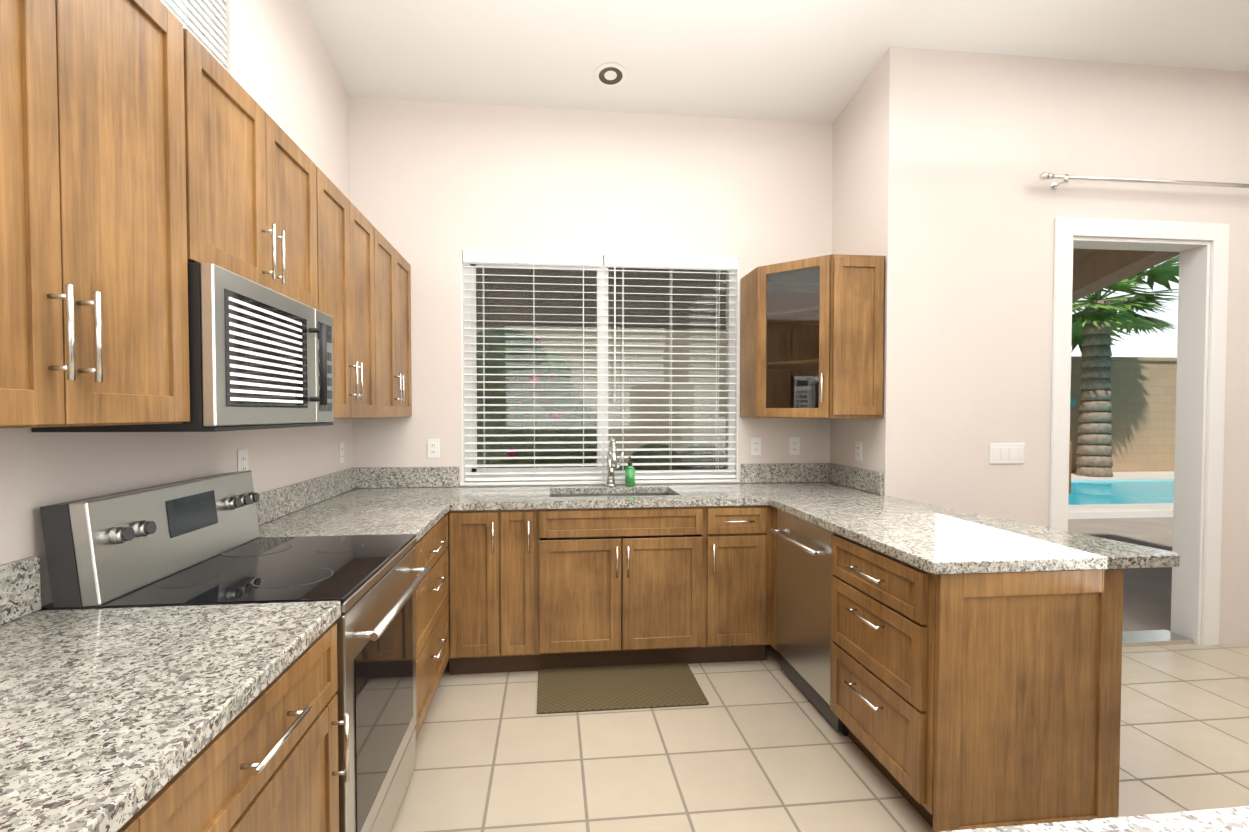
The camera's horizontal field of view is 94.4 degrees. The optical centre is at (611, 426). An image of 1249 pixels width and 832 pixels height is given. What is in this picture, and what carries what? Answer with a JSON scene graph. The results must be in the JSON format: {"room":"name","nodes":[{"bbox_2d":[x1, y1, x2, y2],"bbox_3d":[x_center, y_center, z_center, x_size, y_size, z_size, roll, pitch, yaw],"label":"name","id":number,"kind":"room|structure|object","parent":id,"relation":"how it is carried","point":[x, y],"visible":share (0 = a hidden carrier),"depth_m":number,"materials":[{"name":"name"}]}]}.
{"room":"kitchen","nodes":[
{"label":"kitchen","id":0,"kind":"room"},
{"bbox_2d":[0,0,352,606],"bbox_3d":[-1.341,-0.850,0.668,0.150,4.400,5.580,0,1,-6],"label":"wall","id":1,"kind":"structure","parent":0,"point":[281,70],"depth_m":2.25,"materials":[{"name":"paint"}]},
{"bbox_2d":[0,556,40,624],"bbox_3d":[-1.236,0.376,0.538,0.020,0.123,1.581,0,1,-6],"label":"backsplash","id":2,"kind":"structure","parent":1,"relation":"attached to","point":[20,587],"depth_m":1.27,"materials":[{"name":"grey stone"}]},
{"bbox_2d":[0,0,215,428],"bbox_3d":[-1.119,-0.459,0.973,0.347,0.920,0.837,0,1,-6],"label":"upper cabinet","id":3,"kind":"object","parent":1,"relation":"attached to","point":[149,149],"depth_m":1.09,"materials":[{"name":"brown wood"}]},
{"bbox_2d":[168,0,221,62],"bbox_3d":[-1.395,-1.599,1.255,0.070,0.690,1.795,0,1,-6],"label":"window","id":4,"kind":"structure","parent":1,"relation":"in","point":[208,24],"depth_m":2.10,"materials":[{"name":"white"}]},
{"bbox_2d":[160,0,227,67],"bbox_3d":[-1.345,-1.600,1.260,0.023,0.681,1.775,0,1,-6],"label":"window blinds","id":5,"kind":"object","parent":4,"relation":"attached to","point":[189,24],"visible":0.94,"depth_m":2.02,"materials":[{"name":"white plastic"}]},
{"bbox_2d":[237,448,247,471],"bbox_3d":[-1.424,0.142,2.232,0.008,0.115,0.072,0,1,-6],"label":"electrical outlet","id":6,"kind":"object","parent":1,"relation":"attached to","point":[242,458],"visible":0.75,"depth_m":2.22,"materials":[{"name":"white plastic"}]},
{"bbox_2d":[212,56,323,311],"bbox_3d":[-1.197,-0.667,1.696,0.347,0.540,0.751,0,1,-6],"label":"upper cabinet","id":7,"kind":"object","parent":1,"relation":"attached to","point":[270,193],"depth_m":1.69,"materials":[{"name":"brown wood"}]},
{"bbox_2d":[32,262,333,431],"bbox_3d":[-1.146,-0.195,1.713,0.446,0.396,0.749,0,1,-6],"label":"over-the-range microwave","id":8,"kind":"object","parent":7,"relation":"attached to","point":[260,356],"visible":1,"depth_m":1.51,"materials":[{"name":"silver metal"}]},
{"bbox_2d":[256,467,359,524],"bbox_3d":[-1.473,0.322,2.780,0.022,0.123,1.403,0,1,-6],"label":"backsplash","id":9,"kind":"structure","parent":1,"relation":"attached to","point":[273,504],"depth_m":2.73,"materials":[{"name":"grey stone"}]},
{"bbox_2d":[339,442,343,462],"bbox_3d":[-1.536,0.147,3.286,0.008,0.115,0.072,0,1,-6],"label":"electrical outlet","id":10,"kind":"object","parent":1,"relation":"attached to","point":[341,452],"visible":1,"depth_m":3.27,"materials":[{"name":"white plastic"}]},
{"bbox_2d":[324,174,383,418],"bbox_3d":[-1.272,-0.494,2.415,0.347,0.920,0.811,0,1,-6],"label":"upper cabinet","id":11,"kind":"object","parent":1,"relation":"attached to","point":[353,247],"depth_m":2.47,"materials":[{"name":"brown wood"}]},
{"bbox_2d":[384,237,411,417],"bbox_3d":[-1.343,-0.510,3.082,0.347,0.920,0.789,0,1,-6],"label":"upper cabinet","id":12,"kind":"object","parent":1,"relation":"attached to","point":[397,271],"depth_m":3.16,"materials":[{"name":"brown wood"}]},
{"bbox_2d":[349,97,832,486],"bbox_3d":[-0.072,-0.923,3.683,3.310,4.400,0.150,0,1,-6],"label":"wall","id":13,"kind":"structure","parent":0,"point":[436,188],"depth_m":3.56,"materials":[{"name":"paint"}]},
{"bbox_2d":[360,466,458,487],"bbox_3d":[-1.231,0.305,3.500,0.596,0.123,0.020,0,1,-6],"label":"backsplash","id":14,"kind":"structure","parent":13,"relation":"attached to","point":[370,477],"depth_m":3.49,"materials":[{"name":"grey stone"}]},
{"bbox_2d":[427,439,439,457],"bbox_3d":[-1.088,0.132,3.520,0.072,0.115,0.008,0,1,-6],"label":"electrical outlet","id":15,"kind":"object","parent":13,"relation":"attached to","point":[433,448],"visible":1,"depth_m":3.52,"materials":[{"name":"white plastic"}]},
{"bbox_2d":[460,250,738,485],"bbox_3d":[-0.062,-0.363,3.669,1.759,1.440,0.126,0,1,-6],"label":"window","id":16,"kind":"structure","parent":13,"relation":"in","point":[468,311],"depth_m":3.67,"materials":[{"name":"white"}]},
{"bbox_2d":[463,251,736,480],"bbox_3d":[-0.054,-0.369,3.633,1.715,1.400,0.061,0,1,-6],"label":"window blinds","id":17,"kind":"object","parent":16,"relation":"attached to","point":[538,259],"visible":1,"depth_m":3.62,"materials":[{"name":"white plastic"}]},
{"bbox_2d":[750,438,760,454],"bbox_3d":[0.930,0.126,3.734,0.072,0.115,0.008,0,1,-6],"label":"electrical outlet","id":18,"kind":"object","parent":13,"relation":"attached to","point":[755,446],"visible":1,"depth_m":3.73,"materials":[{"name":"white plastic"}]},
{"bbox_2d":[741,463,827,482],"bbox_3d":[1.130,0.298,3.751,0.603,0.123,0.020,0,1,-6],"label":"backsplash","id":19,"kind":"structure","parent":13,"relation":"attached to","point":[769,472],"depth_m":3.74,"materials":[{"name":"grey stone"}]},
{"bbox_2d":[789,437,799,454],"bbox_3d":[1.189,0.126,3.762,0.072,0.115,0.008,0,1,-6],"label":"electrical outlet","id":20,"kind":"object","parent":13,"relation":"attached to","point":[794,445],"visible":1,"depth_m":3.76,"materials":[{"name":"white plastic"}]},
{"bbox_2d":[301,0,1248,123],"bbox_3d":[1.627,-2.404,0.946,6.220,1.077,5.980,0,1,-6],"label":"ceiling","id":21,"kind":"structure","parent":0,"point":[814,61],"depth_m":3.08,"materials":[{"name":"white paint"}]},
{"bbox_2d":[594,63,626,87],"bbox_3d":[-0.008,-1.998,3.286,0.190,0.030,0.188,0,1,-6],"label":"recessed light","id":22,"kind":"object","parent":21,"relation":"in","point":[610,75],"visible":1,"depth_m":3.28,"materials":[{"name":"white"}]},
{"bbox_2d":[390,643,1248,831],"bbox_3d":[1.627,1.392,1.037,6.120,0.100,5.880,0,1,-6],"label":"floor","id":23,"kind":"structure","parent":0,"point":[765,745],"depth_m":2.29,"materials":[{"name":"tile"}]},
{"bbox_2d":[117,624,348,831],"bbox_3d":[-0.931,0.907,0.951,0.710,0.874,0.852,0,1,-6],"label":"base cabinet","id":24,"kind":"object","parent":23,"relation":"on","point":[265,759],"visible":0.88,"depth_m":1.07,"materials":[{"name":"brown wood"}]},
{"bbox_2d":[0,601,340,831],"bbox_3d":[-0.946,0.449,0.932,0.679,0.038,0.861,0,1,-6],"label":"countertop","id":25,"kind":"structure","parent":24,"relation":"on","point":[114,718],"depth_m":0.94,"materials":[{"name":"grey stone"}]},
{"bbox_2d":[37,470,430,831],"bbox_3d":[-0.996,0.744,1.751,0.745,1.160,0.753,0,1,-6],"label":"range","id":26,"kind":"object","parent":23,"relation":"on","point":[195,541],"visible":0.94,"depth_m":1.59,"materials":[{"name":"grey metal"}]},
{"bbox_2d":[414,514,448,737],"bbox_3d":[-1.098,0.869,2.515,0.710,0.874,0.773,0,1,-6],"label":"base cabinet","id":27,"kind":"object","parent":23,"relation":"on","point":[432,614],"visible":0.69,"depth_m":2.50,"materials":[{"name":"brown wood"}]},
{"bbox_2d":[447,510,462,674],"bbox_3d":[-1.160,0.852,3.206,0.732,0.874,0.647,0,1,-6],"label":"base cabinet","id":28,"kind":"object","parent":23,"relation":"on","point":[455,518],"depth_m":2.92,"materials":[{"name":"brown wood"}]},
{"bbox_2d":[259,498,455,541],"bbox_3d":[-1.106,0.411,2.491,0.690,0.038,0.746,0,1,-6],"label":"countertop","id":29,"kind":"structure","parent":28,"relation":"on","point":[320,518],"depth_m":2.45,"materials":[{"name":"grey stone"}]},
{"bbox_2d":[321,483,874,510],"bbox_3d":[-0.027,0.392,3.310,3.009,0.038,0.657,0,1,-6],"label":"countertop","id":30,"kind":"structure","parent":28,"relation":"on","point":[708,494],"depth_m":3.17,"materials":[{"name":"grey stone"}]},
{"bbox_2d":[605,437,623,486],"bbox_3d":[0.025,0.214,3.492,0.116,0.306,0.222,0,1,-6],"label":"faucet","id":31,"kind":"object","parent":30,"relation":"on","point":[612,465],"visible":1,"depth_m":3.54,"materials":[{"name":"silver metal"}]},
{"bbox_2d":[548,493,683,538],"bbox_3d":[0.004,0.504,3.333,0.744,0.184,0.394,0,1,-6],"label":"undermount sink","id":32,"kind":"object","parent":30,"relation":"in","point":[588,495],"visible":0.1,"depth_m":3.50,"materials":[{"name":"silver metal"}]},
{"bbox_2d":[625,456,634,485],"bbox_3d":[0.113,0.274,3.572,0.060,0.184,0.076,0,1,-6],"label":"dish soap bottle","id":33,"kind":"object","parent":30,"relation":"on","point":[630,475],"visible":1,"depth_m":3.56,"materials":[{"name":"green plastic"}]},
{"bbox_2d":[463,510,514,673],"bbox_3d":[-0.704,0.851,3.254,0.300,0.874,0.647,0,1,-6],"label":"base cabinet","id":34,"kind":"object","parent":23,"relation":"on","point":[486,533],"depth_m":2.94,"materials":[{"name":"brown wood"}]},
{"bbox_2d":[511,494,554,671],"bbox_3d":[-0.510,0.851,3.275,0.321,0.874,0.647,0,1,-6],"label":"base cabinet","id":35,"kind":"object","parent":23,"relation":"on","point":[526,593],"depth_m":2.97,"materials":[{"name":"brown wood"}]},
{"bbox_2d":[537,662,708,713],"bbox_3d":[0.034,1.291,2.880,0.800,0.011,0.445,0,1,-6],"label":"kitchen mat","id":36,"kind":"object","parent":23,"relation":"on","point":[584,689],"visible":1,"depth_m":2.84,"materials":[{"name":"fabric"}]},
{"bbox_2d":[663,505,770,663],"bbox_3d":[0.590,0.848,3.392,0.409,0.874,0.647,0,1,-6],"label":"base cabinet","id":37,"kind":"object","parent":23,"relation":"on","point":[717,575],"depth_m":3.07,"materials":[{"name":"brown wood"}]},
{"bbox_2d":[732,482,858,489],"bbox_3d":[1.117,0.388,3.449,0.694,0.038,0.330,0,1,-6],"label":"countertop","id":38,"kind":"structure","parent":37,"relation":"on","point":[787,485],"depth_m":3.56,"materials":[{"name":"grey stone"}]},
{"bbox_2d":[769,509,848,735],"bbox_3d":[1.151,0.865,2.752,0.640,0.870,0.599,0,1,-6],"label":"dishwasher","id":39,"kind":"object","parent":23,"relation":"on","point":[804,575],"visible":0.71,"depth_m":2.68,"materials":[{"name":"grey metal"}]},
{"bbox_2d":[830,533,1123,831],"bbox_3d":[1.265,0.878,2.129,0.647,0.874,0.652,0,1,-6],"label":"base cabinet","id":40,"kind":"object","parent":23,"relation":"on","point":[970,701],"depth_m":1.82,"materials":[{"name":"brown wood"}]},
{"bbox_2d":[760,494,1179,574],"bbox_3d":[1.325,0.412,2.454,0.896,0.038,1.330,0,1,-6],"label":"countertop","id":41,"kind":"structure","parent":40,"relation":"on","point":[933,539],"depth_m":2.08,"materials":[{"name":"grey stone"}]},
{"bbox_2d":[830,47,915,500],"bbox_3d":[1.540,-0.917,3.462,0.150,4.400,0.630,0,1,-6],"label":"wall","id":42,"kind":"structure","parent":0,"point":[873,168],"depth_m":3.17,"materials":[{"name":"paint"}]},
{"bbox_2d":[740,254,884,417],"bbox_3d":[1.157,-0.498,3.429,0.615,0.887,0.628,0,1,-6],"label":"upper cabinet","id":43,"kind":"object","parent":42,"relation":"attached to","point":[812,330],"visible":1,"depth_m":3.21,"materials":[{"name":"brown wood"}]},
{"bbox_2d":[828,463,882,494],"bbox_3d":[1.452,0.305,3.472,0.022,0.123,0.590,0,1,-6],"label":"backsplash","id":44,"kind":"structure","parent":42,"relation":"attached to","point":[871,481],"depth_m":3.42,"materials":[{"name":"grey stone"}]},
{"bbox_2d":[855,441,861,460],"bbox_3d":[1.465,0.143,3.434,0.008,0.115,0.072,0,1,-6],"label":"outlet","id":45,"kind":"object","parent":42,"relation":"attached to","point":[858,450],"visible":1,"depth_m":3.43,"materials":[{"name":"white plastic"}]},
{"bbox_2d":[911,48,1248,643],"bbox_3d":[3.037,-0.915,3.380,2.810,4.400,0.150,0,1,-6],"label":"wall","id":46,"kind":"structure","parent":0,"point":[996,135],"depth_m":3.23,"materials":[{"name":"paint"}]},
{"bbox_2d":[989,443,1024,463],"bbox_3d":[2.210,0.149,3.237,0.212,0.113,0.008,0,1,-6],"label":"switch plate","id":47,"kind":"object","parent":46,"relation":"attached to","point":[1006,453],"visible":1,"depth_m":3.23,"materials":[{"name":"white plastic"}]},
{"bbox_2d":[1049,217,1229,646],"bbox_3d":[3.015,0.054,3.406,1.093,2.460,0.198,0,1,-6],"label":"door frame","id":48,"kind":"structure","parent":46,"relation":"attached to","point":[1195,438],"depth_m":3.37,"materials":[{"name":"white wood"}]},
{"bbox_2d":[1069,442,1071,493],"bbox_3d":[2.619,0.135,3.360,0.055,0.500,0.070,0,1,-6],"label":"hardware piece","id":49,"kind":"object","parent":48,"relation":"attached to","point":[1070,453],"visible":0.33,"depth_m":3.33,"materials":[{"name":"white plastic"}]},
{"bbox_2d":[1039,172,1248,189],"bbox_3d":[3.214,-1.359,3.263,1.781,0.062,0.096,0,1,-6],"label":"curtain rod","id":50,"kind":"object","parent":46,"relation":"attached to","point":[1066,178],"visible":1,"depth_m":3.20,"materials":[{"name":"silver metal"}]},
{"bbox_2d":[938,806,1248,831],"bbox_3d":[-0.118,0.466,0.223,2.177,0.038,0.714,0,1,-6],"label":"countertop","id":51,"kind":"structure","parent":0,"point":[1233,819],"depth_m":0.64,"materials":[{"name":"white stone"}]},
{"label":"outside","id":52,"kind":"structure","parent":0,"visible":0},
{"bbox_2d":[1068,471,1173,630],"bbox_3d":[1.098,1.063,16.524,55.000,0.130,57.000,0,1,-6],"label":"ground","id":53,"kind":"structure","parent":52,"point":[1146,598],"depth_m":6.33,"materials":[{"name":"concrete"}]},
{"bbox_2d":[477,327,596,467],"bbox_3d":[-0.686,0.199,5.366,1.382,2.137,1.480,0,1,-6],"label":"bush","id":54,"kind":"object","parent":53,"relation":"on","point":[489,347],"depth_m":4.80,"materials":[{"name":"green plant"}]},
{"bbox_2d":[615,443,724,470],"bbox_3d":[0.569,0.704,5.798,1.394,1.106,1.005,0,1,-6],"label":"bush","id":55,"kind":"object","parent":53,"relation":"on","point":[661,467],"depth_m":5.68,"materials":[{"name":"green plant"}]},
{"bbox_2d":[476,267,1176,472],"bbox_3d":[5.798,-0.613,10.108,37.000,3.530,6.170,0,1,-6],"label":"wall","id":56,"kind":"structure","parent":53,"relation":"on","point":[1143,401],"depth_m":6.46,"materials":[{"name":"beige paint"}]},
{"bbox_2d":[1068,477,1173,511],"bbox_3d":[14.637,1.113,10.722,17.300,0.050,3.400,0,1,-6],"label":"pool","id":57,"kind":"object","parent":53,"relation":"on","point":[1118,494],"depth_m":9.72,"materials":[{"name":"teal liquid"}]},
{"bbox_2d":[1071,256,1178,476],"bbox_3d":[10.539,-1.666,12.823,3.567,5.506,3.738,0,1,-6],"label":"palm tree","id":58,"kind":"object","parent":53,"relation":"on","point":[1097,323],"visible":0.56,"depth_m":12.58,"materials":[{"name":"green plant"}]},
{"bbox_2d":[1072,248,1178,301],"bbox_3d":[3.530,-0.186,5.908,4.200,2.880,4.719,0,1,-6],"label":"roof","id":59,"kind":"structure","parent":53,"relation":"on","point":[1095,270],"depth_m":4.42,"materials":[{"name":"paint"}]}
]}

